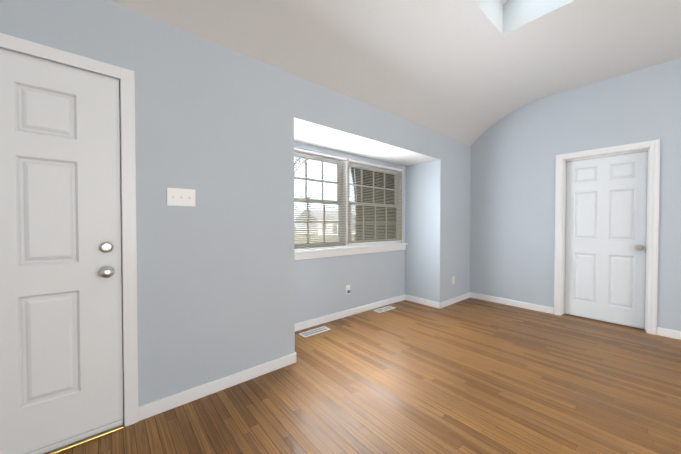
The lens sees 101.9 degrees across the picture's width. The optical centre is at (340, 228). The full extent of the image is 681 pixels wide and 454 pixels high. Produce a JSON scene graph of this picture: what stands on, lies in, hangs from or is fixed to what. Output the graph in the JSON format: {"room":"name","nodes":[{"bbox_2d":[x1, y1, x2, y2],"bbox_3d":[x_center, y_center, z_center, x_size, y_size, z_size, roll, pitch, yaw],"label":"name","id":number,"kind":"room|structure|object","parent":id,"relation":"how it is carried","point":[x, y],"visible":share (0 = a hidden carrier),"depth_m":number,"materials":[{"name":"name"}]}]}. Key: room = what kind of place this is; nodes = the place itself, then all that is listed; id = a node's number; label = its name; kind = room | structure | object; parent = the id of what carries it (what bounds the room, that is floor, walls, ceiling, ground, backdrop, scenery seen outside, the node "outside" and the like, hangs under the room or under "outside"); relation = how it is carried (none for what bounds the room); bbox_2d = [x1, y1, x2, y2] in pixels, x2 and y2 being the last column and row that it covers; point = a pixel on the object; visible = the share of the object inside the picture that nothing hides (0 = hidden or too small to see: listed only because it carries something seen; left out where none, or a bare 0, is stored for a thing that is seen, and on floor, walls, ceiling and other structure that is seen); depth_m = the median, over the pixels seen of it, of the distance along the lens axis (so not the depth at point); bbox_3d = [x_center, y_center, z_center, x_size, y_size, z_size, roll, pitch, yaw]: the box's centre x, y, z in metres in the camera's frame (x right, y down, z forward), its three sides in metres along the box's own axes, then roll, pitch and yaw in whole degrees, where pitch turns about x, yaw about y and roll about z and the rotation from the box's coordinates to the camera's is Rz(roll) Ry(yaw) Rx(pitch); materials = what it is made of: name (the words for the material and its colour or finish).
{"room":"empty living room","nodes":[
{"label":"empty living room","id":0,"kind":"room"},
{"bbox_2d":[0,0,470,406],"bbox_3d":[-0.354,-0.242,2.505,6.660,2.800,0.150,-1,1,-40],"label":"wall","id":1,"kind":"structure","parent":0,"point":[214,126],"depth_m":1.96,"materials":[{"name":"blue paint"}]},
{"bbox_2d":[0,49,122,453],"bbox_3d":[-1.628,0.153,1.311,0.920,2.018,0.112,-1,1,-40],"label":"entry door","id":2,"kind":"structure","parent":1,"relation":"in","point":[61,374],"depth_m":1.45,"materials":[{"name":"paint"}]},
{"bbox_2d":[0,33,137,426],"bbox_3d":[-1.677,0.123,1.377,1.052,2.104,0.168,-1,1,-40],"label":"door frame","id":3,"kind":"structure","parent":1,"relation":"attached to","point":[125,77],"depth_m":1.62,"materials":[{"name":"white wood"}]},
{"bbox_2d":[167,188,194,206],"bbox_3d":[-1.042,-0.205,1.811,0.164,0.114,0.019,-1,1,-40],"label":"switch plate","id":4,"kind":"object","parent":1,"relation":"attached to","point":[179,197],"visible":1,"depth_m":1.81,"materials":[{"name":"plastic"}]},
{"bbox_2d":[138,353,295,420],"bbox_3d":[-0.806,1.123,2.036,1.109,0.085,0.013,-1,1,-40],"label":"baseboard","id":5,"kind":"structure","parent":1,"relation":"attached to","point":[148,410],"depth_m":1.94,"materials":[{"name":"white wood"}]},
{"bbox_2d":[439,292,469,307],"bbox_3d":[1.764,1.089,4.215,0.943,0.085,0.013,-1,1,-40],"label":"baseboard","id":6,"kind":"structure","parent":1,"relation":"attached to","point":[454,300],"depth_m":4.17,"materials":[{"name":"white wood"}]},
{"bbox_2d":[294,142,404,323],"bbox_3d":[0.070,-0.110,3.653,2.370,2.500,0.150,-1,1,-40],"label":"wall","id":7,"kind":"structure","parent":0,"point":[320,284],"depth_m":3.56,"materials":[{"name":"blue paint"}]},
{"bbox_2d":[346,285,349,294],"bbox_3d":[0.106,0.796,3.579,0.072,0.116,0.030,-1,1,-40],"label":"outlet","id":8,"kind":"object","parent":7,"relation":"attached to","point":[347,289],"visible":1,"depth_m":3.58,"materials":[{"name":"plastic"}]},
{"bbox_2d":[294,147,402,248],"bbox_3d":[0.057,-0.335,3.635,2.290,1.150,0.144,-1,1,-40],"label":"window unit","id":9,"kind":"structure","parent":7,"relation":"in","point":[346,185],"depth_m":3.82,"materials":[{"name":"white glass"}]},
{"bbox_2d":[294,148,346,249],"bbox_3d":[-0.348,-0.328,3.214,1.120,1.142,0.038,-1,1,-40],"label":"window blind","id":10,"kind":"object","parent":9,"relation":"attached to","point":[299,242],"visible":0.56,"depth_m":3.30,"materials":[{"name":"beige plastic"}]},
{"bbox_2d":[347,159,402,244],"bbox_3d":[0.533,-0.353,3.960,1.134,1.116,0.038,-1,1,-40],"label":"window blind","id":11,"kind":"object","parent":9,"relation":"attached to","point":[385,224],"visible":0.92,"depth_m":3.92,"materials":[{"name":"beige plastic"}]},
{"bbox_2d":[295,294,404,331],"bbox_3d":[0.123,1.098,3.610,2.370,0.085,0.013,-1,1,-40],"label":"baseboard","id":12,"kind":"structure","parent":7,"relation":"attached to","point":[326,319],"depth_m":3.55,"materials":[{"name":"white wood"}]},
{"bbox_2d":[294,243,407,259],"bbox_3d":[0.122,0.292,3.598,2.370,0.107,0.090,-1,1,-40],"label":"window sill","id":13,"kind":"structure","parent":7,"relation":"attached to","point":[322,253],"depth_m":3.52,"materials":[{"name":"white wood"}]},
{"bbox_2d":[294,118,439,165],"bbox_3d":[0.313,-1.025,3.353,2.370,0.121,0.600,-1,1,-40],"label":"ceiling","id":14,"kind":"structure","parent":0,"point":[312,134],"depth_m":3.16,"materials":[{"name":"paint"}]},
{"bbox_2d":[57,297,680,453],"bbox_3d":[1.457,1.220,0.391,6.660,0.060,6.950,-1,1,-40],"label":"floor","id":15,"kind":"structure","parent":0,"point":[470,375],"depth_m":1.93,"materials":[{"name":"brown wood"}]},
{"bbox_2d":[45,421,123,453],"bbox_3d":[-1.657,1.170,1.370,0.914,0.011,0.128,-1,1,-40],"label":"threshold","id":16,"kind":"object","parent":15,"relation":"on","point":[80,442],"visible":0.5,"depth_m":1.52,"materials":[{"name":"gold metal"}]},
{"bbox_2d":[299,326,330,337],"bbox_3d":[-0.284,1.146,3.070,0.350,0.005,0.125,-1,1,-40],"label":"floor vent","id":17,"kind":"object","parent":15,"relation":"in","point":[313,331],"visible":1,"depth_m":3.07,"materials":[{"name":"white metal"}]},
{"bbox_2d":[373,306,395,312],"bbox_3d":[0.623,1.134,3.879,0.350,0.005,0.125,-1,1,-40],"label":"floor vent","id":18,"kind":"object","parent":15,"relation":"in","point":[383,309],"visible":1,"depth_m":3.86,"materials":[{"name":"white metal"}]},
{"bbox_2d":[109,0,680,145],"bbox_3d":[1.659,-1.978,0.104,6.460,1.455,6.125,-1,1,-40],"label":"ceiling","id":19,"kind":"structure","parent":0,"point":[469,72],"depth_m":2.46,"materials":[{"name":"paint"}]},
{"bbox_2d":[405,161,430,299],"bbox_3d":[1.177,-0.120,4.296,0.150,2.500,0.600,-1,1,-40],"label":"wall","id":20,"kind":"structure","parent":0,"point":[417,223],"depth_m":4.18,"materials":[{"name":"blue paint"}]},
{"bbox_2d":[405,294,439,308],"bbox_3d":[1.216,1.090,4.143,0.013,0.085,0.613,-1,1,-40],"label":"baseboard","id":21,"kind":"structure","parent":20,"relation":"attached to","point":[423,301],"depth_m":4.12,"materials":[{"name":"white wood"}]},
{"bbox_2d":[470,58,680,330],"bbox_3d":[4.178,-0.388,2.182,0.140,3.100,6.200,-1,1,-40],"label":"wall","id":22,"kind":"structure","parent":0,"point":[512,206],"depth_m":3.71,"materials":[{"name":"blue paint"}]},
{"bbox_2d":[470,292,553,313],"bbox_3d":[2.475,1.091,4.095,0.013,0.085,1.115,-1,1,-40],"label":"baseboard","id":23,"kind":"structure","parent":22,"relation":"attached to","point":[540,308],"depth_m":4.02,"materials":[{"name":"white wood"}]},
{"bbox_2d":[564,150,647,328],"bbox_3d":[3.196,0.124,3.368,0.101,2.020,0.737,-1,1,-40],"label":"interior door","id":24,"kind":"structure","parent":22,"relation":"in","point":[605,234],"depth_m":3.35,"materials":[{"name":"white paint"}]},
{"bbox_2d":[554,139,659,334],"bbox_3d":[3.177,0.092,3.352,0.164,2.104,0.897,-1,1,-40],"label":"door frame","id":25,"kind":"structure","parent":22,"relation":"attached to","point":[652,147],"depth_m":3.10,"materials":[{"name":"white wood"}]},
{"bbox_2d":[657,327,680,339],"bbox_3d":[4.723,1.132,1.444,0.013,0.085,4.033,-1,1,-40],"label":"baseboard","id":26,"kind":"structure","parent":22,"relation":"attached to","point":[669,333],"depth_m":2.91,"materials":[{"name":"white wood"}]},
{"label":"outside","id":27,"kind":"structure","parent":0,"visible":0},
{"bbox_2d":[294,229,352,242],"bbox_3d":[-48.346,1.186,65.351,170.000,0.200,155.850,-1,1,-40],"label":"ground","id":28,"kind":"structure","parent":27,"point":[313,238],"depth_m":40.55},
{"bbox_2d":[294,157,307,175],"bbox_3d":[-1.784,-2.140,13.896,4.780,8.043,4.824,-1,1,-40],"label":"tree","id":29,"kind":"object","parent":28,"relation":"on","point":[299,165],"depth_m":12.93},
{"bbox_2d":[296,211,353,234],"bbox_3d":[-2.665,-1.322,59.370,11.600,5.000,8.600,-1,1,-40],"label":"house","id":30,"kind":"structure","parent":28,"relation":"on","point":[317,220],"depth_m":55.52,"materials":[{"name":"white"}]}
]}

